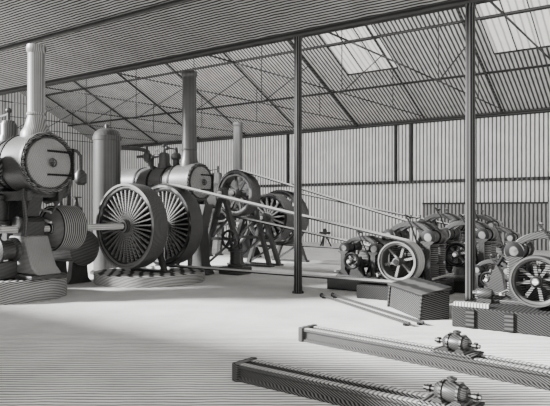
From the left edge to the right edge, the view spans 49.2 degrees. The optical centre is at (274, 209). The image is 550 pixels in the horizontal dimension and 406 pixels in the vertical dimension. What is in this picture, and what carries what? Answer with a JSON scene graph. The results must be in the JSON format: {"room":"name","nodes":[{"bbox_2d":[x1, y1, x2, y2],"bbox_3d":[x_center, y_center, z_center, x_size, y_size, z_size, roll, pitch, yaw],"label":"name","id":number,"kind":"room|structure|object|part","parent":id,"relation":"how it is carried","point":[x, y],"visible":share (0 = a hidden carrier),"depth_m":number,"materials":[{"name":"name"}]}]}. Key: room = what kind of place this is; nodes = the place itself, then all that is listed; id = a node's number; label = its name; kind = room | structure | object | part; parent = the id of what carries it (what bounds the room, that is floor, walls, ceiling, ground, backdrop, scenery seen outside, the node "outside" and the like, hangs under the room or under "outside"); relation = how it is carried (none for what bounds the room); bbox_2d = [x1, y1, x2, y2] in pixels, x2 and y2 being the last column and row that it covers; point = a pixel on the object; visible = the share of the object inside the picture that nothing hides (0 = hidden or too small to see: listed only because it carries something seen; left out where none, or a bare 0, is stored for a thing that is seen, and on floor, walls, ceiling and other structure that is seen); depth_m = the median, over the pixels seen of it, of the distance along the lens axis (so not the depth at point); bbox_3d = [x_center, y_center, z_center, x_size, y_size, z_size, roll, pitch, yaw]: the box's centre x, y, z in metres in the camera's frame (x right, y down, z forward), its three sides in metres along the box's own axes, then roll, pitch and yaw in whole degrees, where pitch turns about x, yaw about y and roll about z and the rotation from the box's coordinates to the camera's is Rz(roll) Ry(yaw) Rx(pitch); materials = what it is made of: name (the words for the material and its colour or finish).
{"room":"engine hall","nodes":[
{"label":"engine hall","id":0,"kind":"room"},
{"bbox_2d":[0,92,92,232],"bbox_3d":[-17.180,-3.260,35.243,0.200,10.020,17.300,0,0,34],"label":"wall","id":1,"kind":"structure","parent":0,"point":[85,191],"depth_m":40.35,"materials":[{"name":"grey metal"}]},
{"bbox_2d":[0,0,498,95],"bbox_3d":[-4.258,-3.690,15.894,43.000,0.120,0.140,0,0,34],"label":"beam","id":2,"kind":"structure","parent":1,"relation":"attached to","point":[452,4],"depth_m":12.93,"materials":[{"name":"grey metal"}]},
{"bbox_2d":[46,4,549,95],"bbox_3d":[2.246,-6.965,25.378,43.000,0.097,0.060,0,0,34],"label":"trim","id":3,"kind":"structure","parent":1,"relation":"attached to","point":[543,6],"depth_m":25.21,"materials":[{"name":"grey metal"}]},
{"bbox_2d":[68,64,549,126],"bbox_3d":[3.943,-5.615,27.852,43.000,0.097,0.060,0,0,34],"label":"trim","id":4,"kind":"structure","parent":1,"relation":"attached to","point":[543,65],"depth_m":27.96,"materials":[{"name":"grey metal"}]},
{"bbox_2d":[0,0,449,89],"bbox_3d":[-6.152,-5.512,13.131,43.000,3.564,6.700,0,0,34],"label":"ceiling","id":5,"kind":"structure","parent":0,"point":[196,25],"depth_m":13.91,"materials":[{"name":"grey metal"}]},
{"bbox_2d":[0,0,193,50],"bbox_3d":[-5.049,-4.398,14.739,43.000,0.080,0.070,0,0,34],"label":"beam","id":6,"kind":"structure","parent":5,"relation":"attached to","point":[174,2],"depth_m":14.09,"materials":[{"name":"grey metal"}]},
{"bbox_2d":[0,240,549,405],"bbox_3d":[-3.522,1.800,16.966,43.000,0.100,33.000,0,0,34],"label":"floor","id":7,"kind":"structure","parent":0,"point":[93,344],"depth_m":8.05,"materials":[{"name":"white concrete"}]},
{"bbox_2d":[0,277,66,304],"bbox_3d":[-5.389,1.542,12.122,2.240,0.415,2.240,0,0,34],"label":"plinth","id":8,"kind":"object","parent":7,"relation":"on","point":[12,291],"visible":0.62,"depth_m":11.36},
{"bbox_2d":[0,43,167,284],"bbox_3d":[-5.508,-0.745,13.344,4.482,4.990,4.366,0,0,34],"label":"engine","id":9,"kind":"object","parent":7,"relation":"on","point":[37,165],"visible":1,"depth_m":11.98,"materials":[{"name":"grey metal"}]},
{"bbox_3d":[-5.287,-0.285,12.235,2.000,0.210,0.774,0,0,34],"label":"bed frame","id":10,"kind":"part","parent":9,"relation":"part of","materials":[{"name":"metal"}]},
{"bbox_3d":[-5.139,1.290,12.133,1.950,0.080,0.800,0,0,34],"label":"bed plate","id":11,"kind":"part","parent":9,"relation":"part of","materials":[{"name":"metal"}]},
{"bbox_3d":[-4.341,-0.910,11.586,0.095,0.958,0.958,0,0,34],"label":"smokebox door","id":12,"kind":"part","parent":9,"relation":"part of","materials":[{"name":"metal"}]},
{"bbox_2d":[90,124,121,274],"bbox_3d":[-4.637,-0.320,16.578,0.920,4.140,0.920,0,0,34],"label":"vessel","id":13,"kind":"object","parent":7,"relation":"on","point":[106,141],"visible":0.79,"depth_m":16.26,"materials":[{"name":"metal"}]},
{"bbox_3d":[-4.637,-2.210,16.578,0.760,0.360,0.760,0,0,34],"label":"domed lid","id":14,"kind":"part","parent":13,"relation":"part of","materials":[{"name":"metal"}]},
{"bbox_2d":[93,266,204,287],"bbox_3d":[-3.085,1.630,14.810,2.680,0.240,2.680,0,0,34],"label":"plinth","id":15,"kind":"object","parent":7,"relation":"on","point":[113,277],"visible":0.85,"depth_m":13.83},
{"bbox_2d":[121,70,213,274],"bbox_3d":[-3.606,-1.020,16.356,4.752,5.540,2.660,0,0,34],"label":"engine","id":16,"kind":"object","parent":7,"relation":"on","point":[188,213],"visible":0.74,"depth_m":16.14,"materials":[{"name":"grey metal"}]},
{"bbox_3d":[-2.358,0.809,16.895,0.260,1.882,0.240,0,0,34],"label":"leg","id":17,"kind":"part","parent":16,"relation":"part of","materials":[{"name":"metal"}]},
{"bbox_3d":[-1.981,-0.750,16.212,0.095,0.840,0.840,0,0,34],"label":"smokebox door","id":18,"kind":"part","parent":16,"relation":"part of","materials":[{"name":"metal"}]},
{"bbox_2d":[152,184,424,283],"bbox_3d":[-0.381,0.386,13.660,7.731,2.100,0.340,0,0,34],"label":"belt","id":19,"kind":"object","parent":16,"relation":"attached to","point":[417,250],"visible":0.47,"depth_m":12.70,"materials":[{"name":"leather"}]},
{"bbox_2d":[206,122,261,257],"bbox_3d":[-2.360,-0.745,22.717,4.612,4.990,1.599,0,0,34],"label":"engine","id":20,"kind":"object","parent":7,"relation":"on","point":[245,243],"visible":0.23,"depth_m":22.13,"materials":[{"name":"grey metal"}]},
{"bbox_2d":[219,230,251,274],"bbox_3d":[-1.088,1.139,16.449,0.700,1.222,0.600,0,0,34],"label":"pump","id":21,"kind":"object","parent":7,"relation":"on","point":[235,253],"visible":1,"depth_m":16.29,"materials":[{"name":"metal"}]},
{"bbox_2d":[208,171,274,267],"bbox_3d":[-1.161,0.279,18.287,1.700,2.942,1.750,0,0,34],"label":"stand","id":22,"kind":"object","parent":7,"relation":"on","point":[253,193],"visible":0.88,"depth_m":18.12,"materials":[{"name":"metal"}]},
{"bbox_2d":[221,170,406,246],"bbox_3d":[1.257,0.005,16.720,7.211,2.462,0.320,0,0,34],"label":"belt","id":23,"kind":"object","parent":22,"relation":"attached to","point":[244,171],"visible":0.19,"depth_m":16.77,"materials":[{"name":"leather"}]},
{"bbox_2d":[244,191,309,265],"bbox_3d":[0.091,0.554,19.884,1.784,2.392,1.900,0,0,34],"label":"stand","id":24,"kind":"object","parent":7,"relation":"on","point":[266,215],"visible":0.66,"depth_m":19.40,"materials":[{"name":"metal"}]},
{"bbox_2d":[270,190,477,249],"bbox_3d":[2.607,0.306,18.486,7.581,1.961,0.360,0,0,34],"label":"belt","id":25,"kind":"object","parent":24,"relation":"attached to","point":[377,209],"visible":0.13,"depth_m":18.92,"materials":[{"name":"leather"}]},
{"bbox_2d":[292,36,303,293],"bbox_3d":[0.484,-0.940,12.642,0.250,5.380,0.250,0,0,34],"label":"column","id":26,"kind":"structure","parent":7,"relation":"on","point":[297,40],"depth_m":12.57,"materials":[{"name":"metal"}]},
{"bbox_2d":[319,228,331,246],"bbox_3d":[2.373,1.317,28.512,0.615,0.874,0.602,0,0,34],"label":"tripod stand","id":27,"kind":"object","parent":7,"relation":"on","point":[324,232],"visible":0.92,"depth_m":28.48,"materials":[{"name":"grey metal"}]},
{"bbox_2d":[232,357,431,405],"bbox_3d":[1.292,1.655,4.969,4.360,0.190,0.330,0,0,38],"label":"slide rail","id":28,"kind":"object","parent":7,"relation":"on","point":[323,387],"visible":0.95,"depth_m":5.56,"materials":[{"name":"metal"}]},
{"bbox_2d":[419,376,484,405],"bbox_3d":[1.433,1.460,4.857,0.480,0.225,0.280,0,0,38],"label":"motor","id":29,"kind":"object","parent":28,"relation":"on","point":[446,392],"visible":1,"depth_m":4.80,"materials":[{"name":"metal"}]},
{"bbox_2d":[447,376,456,382],"bbox_3d":[1.433,1.370,4.857,0.084,0.046,0.084,0,0,38],"label":"cup","id":30,"kind":"object","parent":29,"relation":"on","point":[450,379],"depth_m":4.83,"materials":[{"name":"metal"}]},
{"bbox_3d":[1.433,1.559,4.857,0.440,0.024,0.280,0,0,38],"label":"plate","id":31,"kind":"part","parent":29,"relation":"part of","materials":[{"name":"metal"}]},
{"bbox_2d":[327,231,383,290],"bbox_3d":[2.010,1.104,13.629,1.056,1.291,1.505,0,0,34],"label":"dynamo","id":32,"kind":"object","parent":7,"relation":"on","point":[354,259],"visible":0.74,"depth_m":13.29,"materials":[{"name":"grey metal"}]},
{"bbox_3d":[1.548,1.200,13.609,0.299,0.537,0.053,0,0,34],"label":"frame","id":33,"kind":"part","parent":32,"relation":"part of","materials":[{"name":"metal"}]},
{"bbox_3d":[2.092,1.495,13.748,1.056,0.053,1.012,0,0,34],"label":"plate","id":34,"kind":"part","parent":32,"relation":"part of","materials":[{"name":"metal"}]},
{"bbox_3d":[2.158,1.200,13.191,0.299,0.537,0.053,0,0,34],"label":"frame","id":35,"kind":"part","parent":32,"relation":"part of","materials":[{"name":"metal"}]},
{"bbox_2d":[320,293,410,325],"bbox_3d":[1.468,1.702,10.497,0.090,0.095,3.215,0,0,-20],"label":"rod","id":36,"kind":"object","parent":7,"relation":"on","point":[405,323],"visible":1,"depth_m":10.13,"materials":[{"name":"metal"}]},
{"bbox_2d":[331,292,424,324],"bbox_3d":[1.693,1.702,10.561,0.090,0.095,3.215,0,0,-20],"label":"rod","id":37,"kind":"object","parent":7,"relation":"on","point":[419,322],"visible":0.98,"depth_m":10.22,"materials":[{"name":"metal"}]},
{"bbox_2d":[357,214,453,300],"bbox_3d":[2.707,0.916,12.276,1.400,1.667,1.810,0,0,34],"label":"dynamo","id":38,"kind":"object","parent":7,"relation":"on","point":[397,261],"visible":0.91,"depth_m":11.85,"materials":[{"name":"grey metal"}]},
{"bbox_3d":[2.293,1.025,12.238,0.340,0.810,0.060,0,0,34],"label":"frame","id":39,"kind":"part","parent":38,"relation":"part of","materials":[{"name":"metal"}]},
{"bbox_3d":[2.986,1.025,11.763,0.340,0.810,0.060,0,0,34],"label":"frame","id":40,"kind":"part","parent":38,"relation":"part of","materials":[{"name":"metal"}]},
{"bbox_3d":[2.911,1.460,12.397,1.200,0.060,1.150,0,0,34],"label":"plate","id":41,"kind":"part","parent":38,"relation":"part of","materials":[{"name":"metal"}]},
{"bbox_3d":[3.384,1.330,12.060,0.040,0.040,1.220,0,0,34],"label":"tie rod","id":42,"kind":"part","parent":38,"relation":"part of","materials":[{"name":"metal"}]},
{"bbox_2d":[387,277,451,320],"bbox_3d":[2.422,1.488,10.235,0.535,0.525,1.480,0,0,-11],"label":"wooden box","id":43,"kind":"object","parent":7,"relation":"on","point":[421,299],"visible":0.98,"depth_m":9.77,"materials":[{"name":"grey wood"}]},
{"bbox_3d":[2.066,1.565,10.860,0.065,0.370,0.060,0,0,-11],"label":"corner post","id":44,"kind":"part","parent":43,"relation":"part of","materials":[{"name":"grey wood"}]},
{"bbox_3d":[2.434,1.300,10.237,0.510,0.150,1.480,0,0,-11],"label":"lid","id":45,"kind":"part","parent":43,"relation":"part of","materials":[{"name":"grey wood"}]},
{"bbox_3d":[2.315,1.565,9.524,0.065,0.370,0.060,0,0,-11],"label":"corner post","id":46,"kind":"part","parent":43,"relation":"part of","materials":[{"name":"grey wood"}]},
{"bbox_2d":[298,324,549,390],"bbox_3d":[2.151,1.655,6.473,4.960,0.190,0.330,0,0,43],"label":"slide rail","id":47,"kind":"object","parent":7,"relation":"on","point":[529,374],"visible":1,"depth_m":6.73,"materials":[{"name":"metal"}]},
{"bbox_2d":[430,330,483,358],"bbox_3d":[2.006,1.448,6.611,0.528,0.248,0.308,0,0,43],"label":"motor","id":48,"kind":"object","parent":47,"relation":"on","point":[455,344],"visible":1,"depth_m":6.53,"materials":[{"name":"metal"}]},
{"bbox_2d":[453,330,460,334],"bbox_3d":[2.006,1.350,6.611,0.092,0.051,0.092,0,0,43],"label":"cup","id":49,"kind":"object","parent":48,"relation":"on","point":[456,332],"depth_m":6.58,"materials":[{"name":"metal"}]},
{"bbox_3d":[2.006,1.558,6.611,0.484,0.026,0.308,0,0,43],"label":"plate","id":50,"kind":"part","parent":48,"relation":"part of","materials":[{"name":"metal"}]},
{"bbox_2d":[416,207,464,246],"bbox_3d":[4.279,0.841,15.435,1.240,1.817,1.721,0,0,34],"label":"dynamo","id":51,"kind":"object","parent":7,"relation":"on","point":[431,218],"visible":0.26,"depth_m":15.33,"materials":[{"name":"grey metal"}]},
{"bbox_2d":[464,3,475,300],"bbox_3d":[3.453,-0.940,10.606,0.250,5.380,0.250,0,0,34],"label":"column","id":52,"kind":"structure","parent":7,"relation":"on","point":[470,7],"depth_m":10.54,"materials":[{"name":"metal"}]},
{"bbox_2d":[440,214,501,292],"bbox_3d":[4.269,0.916,13.387,1.200,1.667,1.710,0,0,34],"label":"dynamo","id":53,"kind":"object","parent":7,"relation":"on","point":[485,242],"visible":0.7,"depth_m":13.02,"materials":[{"name":"grey metal"}]},
{"bbox_3d":[4.363,1.460,13.523,1.200,0.060,1.150,0,0,34],"label":"plate","id":54,"kind":"part","parent":53,"relation":"part of","materials":[{"name":"metal"}]},
{"bbox_3d":[4.438,1.025,12.890,0.340,0.810,0.060,0,0,34],"label":"frame","id":55,"kind":"part","parent":53,"relation":"part of","materials":[{"name":"metal"}]},
{"bbox_2d":[464,210,500,246],"bbox_3d":[5.775,0.866,17.086,1.240,1.767,1.746,0,0,34],"label":"dynamo","id":56,"kind":"object","parent":7,"relation":"on","point":[489,219],"visible":0.22,"depth_m":16.87,"materials":[{"name":"grey metal"}]},
{"bbox_2d":[475,254,508,288],"bbox_3d":[4.205,1.299,11.524,0.792,0.902,1.129,0,0,34],"label":"dynamo","id":57,"kind":"object","parent":7,"relation":"on","point":[482,271],"visible":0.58,"depth_m":11.47,"materials":[{"name":"grey metal"}]},
{"bbox_3d":[3.858,1.371,11.510,0.224,0.337,0.040,0,0,34],"label":"frame","id":58,"kind":"part","parent":57,"relation":"part of","materials":[{"name":"metal"}]},
{"bbox_3d":[4.316,1.371,11.196,0.224,0.337,0.040,0,0,34],"label":"frame","id":59,"kind":"part","parent":57,"relation":"part of","materials":[{"name":"metal"}]},
{"bbox_2d":[475,222,521,267],"bbox_3d":[5.481,1.020,14.801,1.020,1.460,1.454,0,0,34],"label":"dynamo","id":60,"kind":"object","parent":7,"relation":"on","point":[511,235],"visible":0.23,"depth_m":14.57,"materials":[{"name":"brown metal"}]},
{"bbox_2d":[452,222,549,336],"bbox_3d":[4.069,0.966,9.196,2.130,1.567,1.970,0,0,34],"label":"dynamo","id":61,"kind":"object","parent":7,"relation":"on","point":[523,307],"visible":1,"depth_m":8.84,"materials":[{"name":"grey metal"}]},
{"bbox_3d":[2.951,1.420,8.998,0.510,0.060,0.100,0,0,34],"label":"bed rail","id":62,"kind":"part","parent":61,"relation":"part of","materials":[{"name":"metal"}]},
{"bbox_3d":[3.671,1.055,9.244,0.340,0.670,0.060,0,0,34],"label":"frame","id":63,"kind":"part","parent":61,"relation":"part of","materials":[{"name":"metal"}]},
{"bbox_3d":[4.289,1.420,9.402,1.200,0.060,1.150,0,0,34],"label":"plate","id":64,"kind":"part","parent":61,"relation":"part of","materials":[{"name":"metal"}]},
{"bbox_2d":[19,7,549,145],"bbox_3d":[3.179,-6.308,26.739,43.000,4.085,8.900,0,0,34],"label":"ceiling","id":65,"kind":"structure","parent":0,"point":[417,50],"depth_m":28.55,"materials":[{"name":"grey metal"}]},
{"bbox_2d":[318,25,397,75],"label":"window","id":66,"kind":"structure","parent":65,"relation":"attached to","point":[355,59],"depth_m":25.44,"materials":[{"name":"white glass"}]},
{"bbox_2d":[475,0,549,54],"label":"window","id":67,"kind":"structure","parent":65,"relation":"attached to","point":[503,37],"depth_m":21.82,"materials":[{"name":"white glass"}]},
{"bbox_2d":[121,112,549,250],"bbox_3d":[5.583,-1.325,30.244,43.000,6.150,0.200,0,0,34],"label":"wall","id":68,"kind":"structure","parent":0,"point":[516,145],"depth_m":30.05,"materials":[{"name":"grey metal"}]},
{"bbox_2d":[17,95,96,142],"bbox_3d":[-15.406,-6.081,34.027,0.060,4.138,17.301,0,0,34],"label":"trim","id":69,"kind":"structure","parent":68,"relation":"attached to","point":[45,95],"depth_m":37.84,"materials":[{"name":"grey metal"}]},
{"bbox_2d":[20,81,157,143],"bbox_3d":[-12.438,-6.081,31.991,0.060,4.138,17.301,0,0,34],"label":"roof truss","id":70,"kind":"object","parent":68,"relation":"attached to","point":[75,82],"depth_m":35.51,"materials":[{"name":"grey metal"}]},
{"bbox_2d":[6,74,199,139],"bbox_3d":[-9.469,-6.081,29.956,0.060,4.138,17.301,0,0,34],"label":"roof truss","id":71,"kind":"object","parent":68,"relation":"attached to","point":[121,76],"depth_m":32.35,"materials":[{"name":"grey metal"}]},
{"bbox_2d":[0,64,245,135],"bbox_3d":[-6.500,-6.081,27.919,0.060,4.138,17.301,0,0,34],"label":"roof truss","id":72,"kind":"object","parent":68,"relation":"attached to","point":[168,65],"depth_m":29.12,"materials":[{"name":"grey metal"}]},
{"bbox_2d":[45,53,293,127],"bbox_3d":[-3.531,-6.081,25.884,0.060,4.138,17.301,0,0,34],"label":"roof truss","id":73,"kind":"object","parent":68,"relation":"attached to","point":[224,54],"depth_m":28.12,"materials":[{"name":"grey metal"}]},
{"bbox_2d":[116,40,357,126],"bbox_3d":[-0.562,-6.081,23.848,0.060,4.138,17.301,0,0,34],"label":"roof truss","id":74,"kind":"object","parent":68,"relation":"attached to","point":[289,41],"depth_m":25.53,"materials":[{"name":"grey metal"}]},
{"bbox_2d":[286,134,288,183],"bbox_3d":[0.709,-2.825,33.392,0.130,2.750,0.120,0,0,34],"label":"trim","id":75,"kind":"structure","parent":68,"relation":"attached to","point":[287,135],"depth_m":33.34,"materials":[{"name":"grey metal"}]},
{"bbox_2d":[210,26,425,120],"bbox_3d":[2.407,-6.081,21.812,0.060,4.138,17.301,0,0,34],"label":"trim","id":76,"kind":"structure","parent":68,"relation":"attached to","point":[367,27],"depth_m":23.69,"materials":[{"name":"grey metal"}]},
{"bbox_2d":[122,107,549,146],"bbox_3d":[5.487,-4.300,30.104,43.000,0.200,0.140,0,0,34],"label":"trim","id":77,"kind":"structure","parent":68,"relation":"attached to","point":[537,110],"depth_m":30.36,"materials":[{"name":"grey metal"}]},
{"bbox_2d":[394,125,396,180],"bbox_3d":[5.987,-2.825,29.773,0.130,2.750,0.120,0,0,34],"label":"trim","id":78,"kind":"structure","parent":68,"relation":"attached to","point":[395,126],"depth_m":29.71,"materials":[{"name":"grey metal"}]},
{"bbox_2d":[260,176,549,186],"bbox_3d":[5.498,-1.370,30.120,43.000,0.150,0.100,0,0,34],"label":"trim","id":79,"kind":"structure","parent":68,"relation":"attached to","point":[544,177],"depth_m":29.12,"materials":[{"name":"grey metal"}]},
{"bbox_2d":[409,124,412,179],"bbox_3d":[6.647,-2.825,29.320,0.130,2.750,0.120,0,0,34],"label":"trim","id":80,"kind":"structure","parent":68,"relation":"attached to","point":[410,125],"depth_m":29.29,"materials":[{"name":"grey metal"}]},
{"bbox_2d":[329,8,503,113],"bbox_3d":[5.376,-6.081,19.776,0.060,4.138,17.301,0,0,34],"label":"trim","id":81,"kind":"structure","parent":68,"relation":"attached to","point":[458,9],"depth_m":20.74,"materials":[{"name":"grey metal"}]},
{"bbox_2d":[422,202,548,250],"bbox_3d":[9.445,0.700,27.389,5.600,2.100,0.140,0,0,34],"label":"door","id":82,"kind":"structure","parent":68,"relation":"in","point":[521,217],"depth_m":26.61,"materials":[{"name":"grey metal"}]},
{"bbox_3d":[9.417,0.700,27.348,5.600,2.100,0.040,0,0,34],"label":"frame","id":83,"kind":"part","parent":82,"relation":"part of","materials":[{"name":"grey metal"}]},
{"bbox_2d":[490,2,549,59],"bbox_3d":[8.345,-6.081,17.740,0.060,4.138,17.301,0,0,34],"label":"beam","id":84,"kind":"structure","parent":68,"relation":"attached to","point":[492,3],"depth_m":13.49,"materials":[{"name":"iron"}]}
]}

